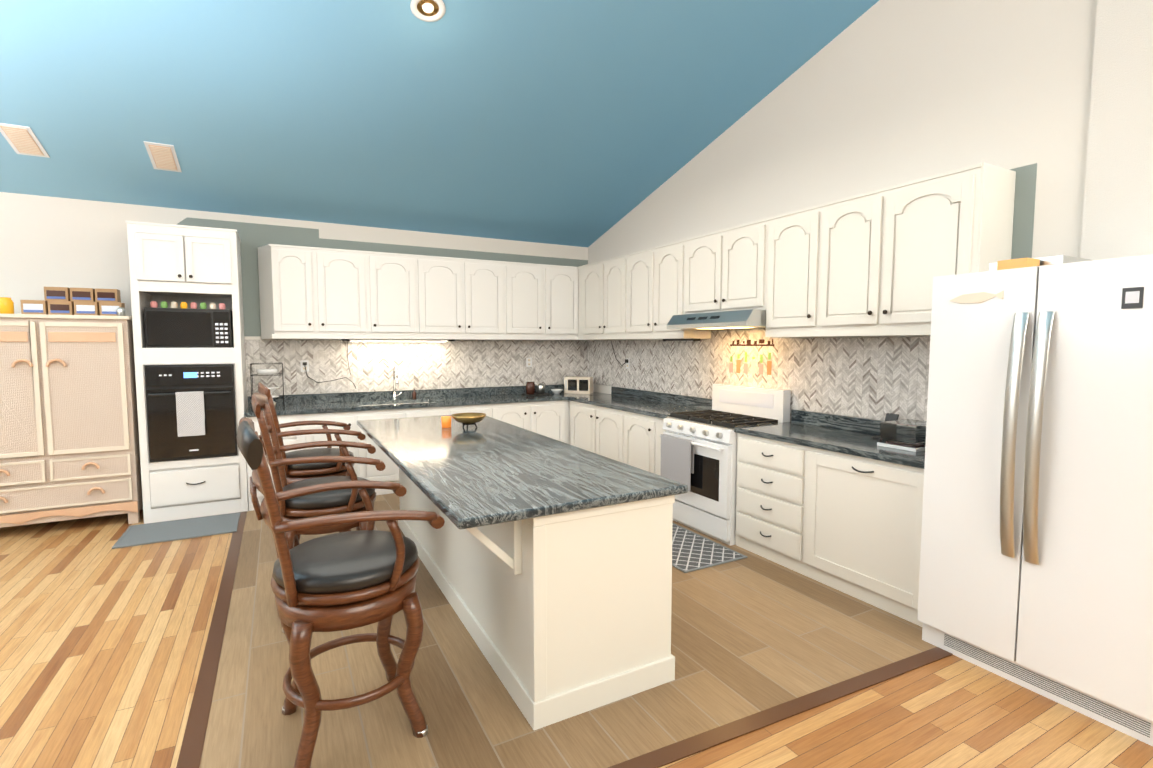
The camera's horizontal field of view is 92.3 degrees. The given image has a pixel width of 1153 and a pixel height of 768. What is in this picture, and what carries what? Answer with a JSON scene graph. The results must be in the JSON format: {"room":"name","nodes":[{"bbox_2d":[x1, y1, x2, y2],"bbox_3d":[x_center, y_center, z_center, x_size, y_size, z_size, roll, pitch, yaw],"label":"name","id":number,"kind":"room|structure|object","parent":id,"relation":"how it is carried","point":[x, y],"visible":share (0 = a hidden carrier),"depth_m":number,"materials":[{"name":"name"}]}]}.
{"room":"kitchen","nodes":[
{"label":"kitchen","id":0,"kind":"room"},
{"bbox_2d":[0,192,587,406],"bbox_3d":[-3.626,-0.388,5.552,8.800,3.200,0.150,-2,5,-28],"label":"wall","id":1,"kind":"structure","parent":0,"point":[46,241],"depth_m":5.01,"materials":[{"name":"white paint"}]},
{"bbox_2d":[266,244,317,338],"bbox_3d":[-2.882,-0.918,5.624,0.395,0.915,0.356,-2,5,-28],"label":"upper cabinet","id":2,"kind":"object","parent":1,"relation":"attached to","point":[305,292],"depth_m":5.47,"materials":[{"name":"white wood"}]},
{"bbox_2d":[314,247,369,338],"bbox_3d":[-2.488,-0.933,5.836,0.500,0.915,0.356,-2,5,-28],"label":"upper cabinet","id":3,"kind":"object","parent":1,"relation":"attached to","point":[343,274],"depth_m":5.69,"materials":[{"name":"white wood"}]},
{"bbox_2d":[341,339,454,341],"bbox_3d":[-1.962,-0.485,6.169,1.220,0.026,0.070,-2,5,-28],"label":"led light","id":4,"kind":"object","parent":3,"relation":"attached to","point":[398,340],"visible":1,"depth_m":6.12,"materials":[{"name":"white plastic"}]},
{"bbox_2d":[176,217,587,335],"bbox_3d":[-1.952,-1.103,6.316,4.780,1.135,0.003,-2,5,-28],"label":"paint","id":5,"kind":"object","parent":1,"relation":"attached to","point":[253,237],"visible":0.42,"depth_m":5.70,"materials":[{"name":"grey paint"}]},
{"bbox_2d":[370,251,417,338],"bbox_3d":[-2.046,-0.950,6.073,0.505,0.915,0.356,-2,5,-28],"label":"upper cabinet","id":6,"kind":"object","parent":1,"relation":"attached to","point":[393,276],"depth_m":5.93,"materials":[{"name":"white wood"}]},
{"bbox_2d":[245,340,584,395],"bbox_3d":[-1.609,-0.231,6.555,3.960,0.575,0.008,-2,5,-28],"label":"tile backsplash","id":7,"kind":"structure","parent":1,"relation":"attached to","point":[457,363],"depth_m":6.38,"materials":[{"name":"white tile"}]},
{"bbox_2d":[300,360,308,371],"bbox_3d":[-2.878,-0.190,5.865,0.080,0.120,0.008,-2,5,-28],"label":"electrical outlet","id":8,"kind":"object","parent":7,"relation":"attached to","point":[304,366],"visible":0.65,"depth_m":5.86,"materials":[{"name":"white plastic"}]},
{"bbox_2d":[303,342,355,387],"bbox_3d":[-2.657,-0.202,5.964,0.523,0.532,0.023,-2,5,-28],"label":"cord","id":9,"kind":"object","parent":8,"relation":"attached to","point":[304,363],"visible":0.9,"depth_m":6.01,"materials":[{"name":"black plastic"}]},
{"bbox_2d":[526,358,531,366],"bbox_3d":[-0.606,-0.278,7.084,0.080,0.120,0.008,-2,5,-28],"label":"electrical outlet","id":10,"kind":"object","parent":7,"relation":"attached to","point":[528,362],"visible":1,"depth_m":7.08,"materials":[{"name":"white plastic"}]},
{"bbox_2d":[418,255,505,339],"bbox_3d":[-1.376,-0.976,6.432,1.015,0.915,0.356,-2,5,-28],"label":"upper cabinet","id":11,"kind":"object","parent":1,"relation":"attached to","point":[459,298],"depth_m":6.28,"materials":[{"name":"white wood"}]},
{"bbox_2d":[506,262,577,339],"bbox_3d":[-0.497,-1.010,6.903,0.982,0.915,0.356,-2,5,-28],"label":"upper cabinet","id":12,"kind":"object","parent":1,"relation":"attached to","point":[542,299],"depth_m":6.75,"materials":[{"name":"white wood"}]},
{"bbox_2d":[0,0,878,246],"bbox_3d":[-1.105,-2.768,0.677,8.800,2.954,10.900,-2,5,-28],"label":"ceiling","id":13,"kind":"structure","parent":0,"point":[583,123],"depth_m":4.18,"materials":[{"name":"blue paint"}]},
{"bbox_2d":[0,123,49,157],"bbox_3d":[-4.117,-1.809,4.120,0.190,0.106,0.389,-2,5,-28],"label":"ceiling vent","id":14,"kind":"object","parent":13,"relation":"in","point":[23,140],"visible":1,"depth_m":4.11,"materials":[{"name":"beige metal"}]},
{"bbox_2d":[143,141,181,171],"bbox_3d":[-3.359,-1.842,4.503,0.190,0.106,0.389,-2,5,-28],"label":"ceiling vent","id":15,"kind":"object","parent":13,"relation":"in","point":[163,156],"visible":1,"depth_m":4.48,"materials":[{"name":"beige metal"}]},
{"bbox_2d":[410,0,445,21],"bbox_3d":[-0.911,-2.308,3.398,0.210,0.060,0.205,-2,5,-28],"label":"recessed light","id":16,"kind":"object","parent":13,"relation":"in","point":[429,10],"visible":1,"depth_m":3.40,"materials":[{"name":"white plastic"}]},
{"bbox_2d":[588,0,1096,420],"bbox_3d":[2.704,-1.579,2.817,0.150,5.969,10.800,-2,5,-28],"label":"wall","id":17,"kind":"structure","parent":0,"point":[879,94],"depth_m":3.63,"materials":[{"name":"white paint"}]},
{"bbox_2d":[578,254,625,339],"bbox_3d":[0.426,-0.985,6.569,0.356,0.918,1.129,-2,5,-28],"label":"upper cabinet","id":18,"kind":"object","parent":17,"relation":"attached to","point":[601,284],"depth_m":6.43,"materials":[{"name":"white wood"}]},
{"bbox_2d":[622,240,681,339],"bbox_3d":[0.921,-0.919,5.650,0.356,0.918,0.962,-2,5,-28],"label":"upper cabinet","id":19,"kind":"object","parent":17,"relation":"attached to","point":[653,275],"depth_m":5.57,"materials":[{"name":"white wood"}]},
{"bbox_2d":[663,339,700,340],"bbox_3d":[1.037,-0.437,5.501,0.080,0.024,0.490,-2,5,-28],"label":"light","id":20,"kind":"object","parent":19,"relation":"attached to","point":[681,339],"visible":1,"depth_m":5.43,"materials":[{"name":"black plastic"}]},
{"bbox_2d":[682,219,761,338],"bbox_3d":[1.382,-0.857,4.796,0.356,0.918,0.983,-2,5,-28],"label":"upper cabinet","id":21,"kind":"object","parent":17,"relation":"attached to","point":[722,269],"depth_m":4.70,"materials":[{"name":"white wood"}]},
{"bbox_2d":[667,309,765,329],"bbox_3d":[1.294,-0.546,4.777,0.526,0.130,0.986,-2,5,-28],"label":"steel range hood","id":22,"kind":"object","parent":21,"relation":"attached to","point":[746,319],"visible":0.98,"depth_m":4.54,"materials":[{"name":"silver metal"}]},
{"bbox_2d":[585,328,929,421],"bbox_3d":[1.320,-0.174,5.326,0.009,0.945,4.951,-2,5,-28],"label":"tile backsplash","id":23,"kind":"structure","parent":17,"relation":"attached to","point":[879,378],"depth_m":4.48,"materials":[{"name":"white tile"}]},
{"bbox_2d":[626,358,629,368],"bbox_3d":[0.612,-0.245,6.623,0.008,0.120,0.080,-2,5,-28],"label":"electrical outlet","id":24,"kind":"object","parent":23,"relation":"attached to","point":[628,365],"visible":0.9,"depth_m":6.60,"materials":[{"name":"white plastic"}]},
{"bbox_2d":[611,342,627,365],"bbox_3d":[0.520,-0.373,6.748,0.023,0.305,0.363,-2,5,-28],"label":"cord","id":25,"kind":"object","parent":24,"relation":"attached to","point":[626,360],"visible":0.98,"depth_m":6.71,"materials":[{"name":"black plastic"}]},
{"bbox_2d":[729,339,774,374],"bbox_3d":[1.541,-0.241,4.895,0.001,0.302,0.525,-2,5,-28],"label":"decal","id":26,"kind":"object","parent":23,"relation":"attached to","point":[753,362],"visible":1,"depth_m":4.88,"materials":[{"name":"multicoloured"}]},
{"bbox_2d":[762,205,817,337],"bbox_3d":[1.728,-0.811,4.153,0.356,0.918,0.480,-2,5,-28],"label":"upper cabinet","id":27,"kind":"object","parent":17,"relation":"attached to","point":[787,238],"depth_m":4.08,"materials":[{"name":"white wood"}]},
{"bbox_2d":[814,188,881,336],"bbox_3d":[1.950,-0.781,3.741,0.356,0.918,0.458,-2,5,-28],"label":"upper cabinet","id":28,"kind":"object","parent":17,"relation":"attached to","point":[871,263],"depth_m":3.67,"materials":[{"name":"white wood"}]},
{"bbox_2d":[874,162,1015,336],"bbox_3d":[2.187,-0.749,3.301,0.356,0.918,0.544,-2,5,-28],"label":"upper cabinet","id":29,"kind":"object","parent":17,"relation":"attached to","point":[957,221],"depth_m":3.19,"materials":[{"name":"white wood"}]},
{"bbox_2d":[1010,163,1036,258],"bbox_3d":[1.335,-0.913,5.257,0.003,0.910,5.000,-2,5,-28],"label":"paint","id":30,"kind":"object","parent":17,"relation":"attached to","point":[1024,209],"visible":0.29,"depth_m":3.09,"materials":[{"name":"grey paint"}]},
{"bbox_2d":[1080,0,1152,259],"bbox_3d":[3.865,-0.581,0.543,0.020,4.207,5.280,-2,5,-28],"label":"wall","id":31,"kind":"structure","parent":17,"relation":"attached to","point":[1118,211],"depth_m":2.71,"materials":[{"name":"white paint"}]},
{"bbox_2d":[660,655,1152,767],"bbox_3d":[-1.105,1.521,0.987,8.500,0.050,10.500,-2,5,-28],"label":"floor","id":32,"kind":"structure","parent":0,"point":[952,711],"depth_m":2.22,"materials":[{"name":"brown wood"}]},
{"bbox_2d":[0,510,232,767],"bbox_3d":[-4.226,1.387,2.484,4.425,0.002,4.897,-2,5,-28],"label":"hardwood floor","id":33,"kind":"structure","parent":32,"relation":"on","point":[102,645],"depth_m":2.92,"materials":[{"name":"brown wood"}]},
{"bbox_2d":[0,314,142,527],"bbox_3d":[-4.443,0.323,4.728,1.175,1.800,0.607,-2,5,-28],"label":"armoire","id":34,"kind":"object","parent":33,"relation":"on","point":[69,441],"visible":1,"depth_m":4.55,"materials":[{"name":"beige wood"}]},
{"bbox_2d":[112,512,239,548],"bbox_3d":[-3.322,1.220,4.666,0.812,0.014,0.580,-2,5,-28],"label":"rug","id":35,"kind":"object","parent":33,"relation":"on","point":[155,532],"visible":1,"depth_m":4.63,"materials":[{"name":"grey fabric"}]},
{"bbox_2d":[125,220,248,523],"bbox_3d":[-3.534,-0.101,5.126,0.792,2.591,0.716,-2,5,-28],"label":"tall cabinet","id":36,"kind":"object","parent":33,"relation":"on","point":[188,323],"visible":0.94,"depth_m":4.88,"materials":[{"name":"white painted wood"},{"name":"bronze"},{"name":"black plastic"}]},
{"bbox_2d":[176,511,952,767],"bbox_3d":[-0.624,1.278,3.963,3.325,0.006,4.457,-2,5,-28],"label":"floor border strip","id":37,"kind":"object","parent":32,"relation":"on","point":[190,754],"depth_m":2.42,"materials":[{"name":"brown wood"}]},
{"bbox_2d":[200,493,936,767],"bbox_3d":[-0.415,1.244,4.445,4.000,0.003,5.043,-2,5,-28],"label":"tile floor","id":38,"kind":"structure","parent":32,"relation":"on","point":[752,633],"depth_m":2.61,"materials":[{"name":"beige tile"}]},
{"bbox_2d":[245,394,304,510],"bbox_3d":[-3.000,0.653,5.510,0.466,1.032,0.644,-2,5,-28],"label":"base cabinet","id":39,"kind":"object","parent":38,"relation":"on","point":[292,403],"depth_m":5.29,"materials":[{"name":"white wood"}]},
{"bbox_2d":[250,363,284,409],"bbox_3d":[-3.046,0.017,5.462,0.277,0.444,0.298,-2,5,-28],"label":"stand","id":40,"kind":"object","parent":39,"relation":"on","point":[264,372],"visible":0.62,"depth_m":5.40,"materials":[{"name":"black metal"}]},
{"bbox_2d":[258,382,365,540],"bbox_3d":[-2.002,0.618,4.212,0.690,1.298,0.614,-2,5,-28],"label":"bar stool","id":41,"kind":"object","parent":38,"relation":"on","point":[296,472],"visible":0.4,"depth_m":4.01,"materials":[{"name":"brown wood"}]},
{"bbox_2d":[251,392,385,632],"bbox_3d":[-1.488,0.688,3.248,0.680,1.298,0.608,-2,5,-28],"label":"bar stool","id":42,"kind":"object","parent":38,"relation":"on","point":[340,501],"visible":0.46,"depth_m":3.05,"materials":[{"name":"brown wood"}]},
{"bbox_2d":[236,417,444,767],"bbox_3d":[-0.947,0.758,2.249,0.685,1.302,0.611,-2,5,-28],"label":"bar stool","id":43,"kind":"object","parent":38,"relation":"on","point":[340,581],"visible":1,"depth_m":2.06,"materials":[{"name":"brown wood"}]},
{"bbox_2d":[301,391,404,494],"bbox_3d":[-2.370,0.629,5.848,0.964,1.032,0.644,-2,5,-28],"label":"base cabinet","id":44,"kind":"object","parent":38,"relation":"on","point":[349,408],"depth_m":5.68,"materials":[{"name":"white wood"}]},
{"bbox_2d":[397,388,492,417],"bbox_3d":[-1.528,0.596,6.299,0.948,1.032,0.644,-2,5,-28],"label":"base cabinet","id":45,"kind":"object","parent":38,"relation":"on","point":[429,402],"depth_m":6.22,"materials":[{"name":"white wood"}]},
{"bbox_2d":[392,365,401,399],"bbox_3d":[-1.996,-0.012,6.193,0.107,0.396,0.220,-2,5,-28],"label":"chrome faucet","id":46,"kind":"object","parent":45,"relation":"on","point":[397,382],"visible":1,"depth_m":6.24,"materials":[{"name":"silver metal"}]},
{"bbox_2d":[412,389,415,398],"bbox_3d":[-1.865,0.113,6.368,0.048,0.120,0.053,-2,5,-28],"label":"soap dispenser","id":47,"kind":"object","parent":45,"relation":"on","point":[414,395],"visible":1,"depth_m":6.36,"materials":[{"name":"brown"}]},
{"bbox_2d":[357,415,687,729],"bbox_3d":[-0.659,0.842,3.580,1.060,0.930,2.960,-2,5,-28],"label":"kitchen island","id":48,"kind":"object","parent":38,"relation":"on","point":[546,561],"visible":0.94,"depth_m":2.45,"materials":[{"name":"white paint"}]},
{"bbox_2d":[441,416,450,427],"bbox_3d":[-0.993,0.288,4.226,0.076,0.080,0.074,-2,5,-28],"label":"candle","id":49,"kind":"object","parent":48,"relation":"on","point":[446,421],"visible":1,"depth_m":4.20,"materials":[{"name":"orange wax"}]},
{"bbox_2d":[451,412,485,428],"bbox_3d":[-0.813,0.282,4.186,0.260,0.102,0.260,-2,5,-28],"label":"bowl","id":50,"kind":"object","parent":48,"relation":"on","point":[467,419],"visible":0.98,"depth_m":4.13,"materials":[{"name":"gold metal"}]},
{"bbox_2d":[481,385,564,442],"bbox_3d":[-0.701,0.564,6.743,0.930,1.032,0.644,-2,5,-28],"label":"base cabinet","id":51,"kind":"object","parent":38,"relation":"on","point":[547,415],"depth_m":6.56,"materials":[{"name":"white wood"}]},
{"bbox_2d":[522,382,552,395],"bbox_3d":[-0.500,0.053,6.910,0.300,0.163,0.240,-2,5,-28],"label":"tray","id":52,"kind":"object","parent":51,"relation":"on","point":[530,388],"depth_m":6.84,"materials":[{"name":"black metal"}]},
{"bbox_2d":[557,384,608,443],"bbox_3d":[0.006,0.537,7.122,0.676,1.032,0.644,-2,5,-28],"label":"base cabinet","id":53,"kind":"object","parent":38,"relation":"on","point":[567,402],"depth_m":6.74,"materials":[{"name":"white wood"}]},
{"bbox_2d":[553,389,562,393],"bbox_3d":[-0.248,0.097,7.015,0.153,0.060,0.153,-3,5,-40],"label":"bowl","id":54,"kind":"object","parent":53,"relation":"on","point":[556,391],"depth_m":6.97,"materials":[{"name":"white ceramic"}]},
{"bbox_2d":[564,376,592,393],"bbox_3d":[0.030,0.014,7.123,0.340,0.210,0.184,1,4,17],"label":"radio","id":55,"kind":"object","parent":53,"relation":"on","point":[577,385],"visible":1,"depth_m":7.04,"materials":[{"name":"beige plastic"}]},
{"bbox_2d":[567,395,670,462],"bbox_3d":[0.464,0.664,6.322,0.630,0.893,1.215,-2,5,-28],"label":"base cabinet","id":56,"kind":"object","parent":38,"relation":"on","point":[596,425],"depth_m":6.07,"materials":[{"name":"white wood"}]},
{"bbox_2d":[623,407,700,474],"bbox_3d":[0.922,0.726,5.474,0.630,0.893,0.716,-2,5,-28],"label":"base cabinet","id":57,"kind":"object","parent":38,"relation":"on","point":[642,426],"depth_m":5.33,"materials":[{"name":"white wood"}]},
{"bbox_2d":[672,523,747,572],"bbox_3d":[0.773,1.247,4.325,0.583,0.012,0.940,-2,5,-28],"label":"area rug","id":58,"kind":"object","parent":38,"relation":"on","point":[692,551],"visible":0.54,"depth_m":4.13,"materials":[{"name":"grey fabric"}]},
{"bbox_2d":[660,384,790,545],"bbox_3d":[1.225,0.628,4.740,0.730,1.190,0.832,-2,5,-28],"label":"range","id":59,"kind":"object","parent":38,"relation":"on","point":[698,454],"visible":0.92,"depth_m":4.55,"materials":[{"name":"white metal"}]},
{"bbox_2d":[734,409,858,570],"bbox_3d":[1.639,0.753,4.128,0.643,1.032,0.639,-2,5,-28],"label":"base cabinet","id":60,"kind":"object","parent":38,"relation":"on","point":[767,482],"depth_m":3.99,"materials":[{"name":"white wood"}]},
{"bbox_2d":[795,418,924,626],"bbox_3d":[1.990,0.800,3.476,0.643,1.032,0.846,-2,5,-28],"label":"base cabinet","id":61,"kind":"object","parent":38,"relation":"on","point":[833,501],"depth_m":3.36,"materials":[{"name":"white wood"}]},
{"bbox_2d":[871,413,898,439],"bbox_3d":[2.060,0.284,3.685,0.148,0.167,0.100,-2,5,-28],"label":"phone stand","id":62,"kind":"object","parent":61,"relation":"on","point":[890,417],"visible":0.32,"depth_m":3.70,"materials":[{"name":"black plastic"}]},
{"bbox_2d":[877,419,926,451],"bbox_3d":[2.064,0.312,3.416,0.300,0.150,0.240,-2,5,-28],"label":"box","id":63,"kind":"object","parent":61,"relation":"on","point":[907,434],"visible":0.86,"depth_m":3.33,"materials":[{"name":"black plastic"}]},
{"bbox_2d":[917,254,1152,745],"bbox_3d":[2.315,0.429,2.567,0.789,1.900,1.000,-2,5,-28],"label":"fridge","id":64,"kind":"object","parent":32,"relation":"on","point":[1036,565],"visible":1,"depth_m":2.38,"materials":[{"name":"white metal"}]},
{"bbox_2d":[989,255,1091,270],"bbox_3d":[2.257,-0.571,2.728,0.490,0.069,0.300,-2,5,-28],"label":"box","id":65,"kind":"object","parent":64,"relation":"on","point":[1017,263],"visible":0.46,"depth_m":2.59,"materials":[{"name":"cardboard"}]}
]}

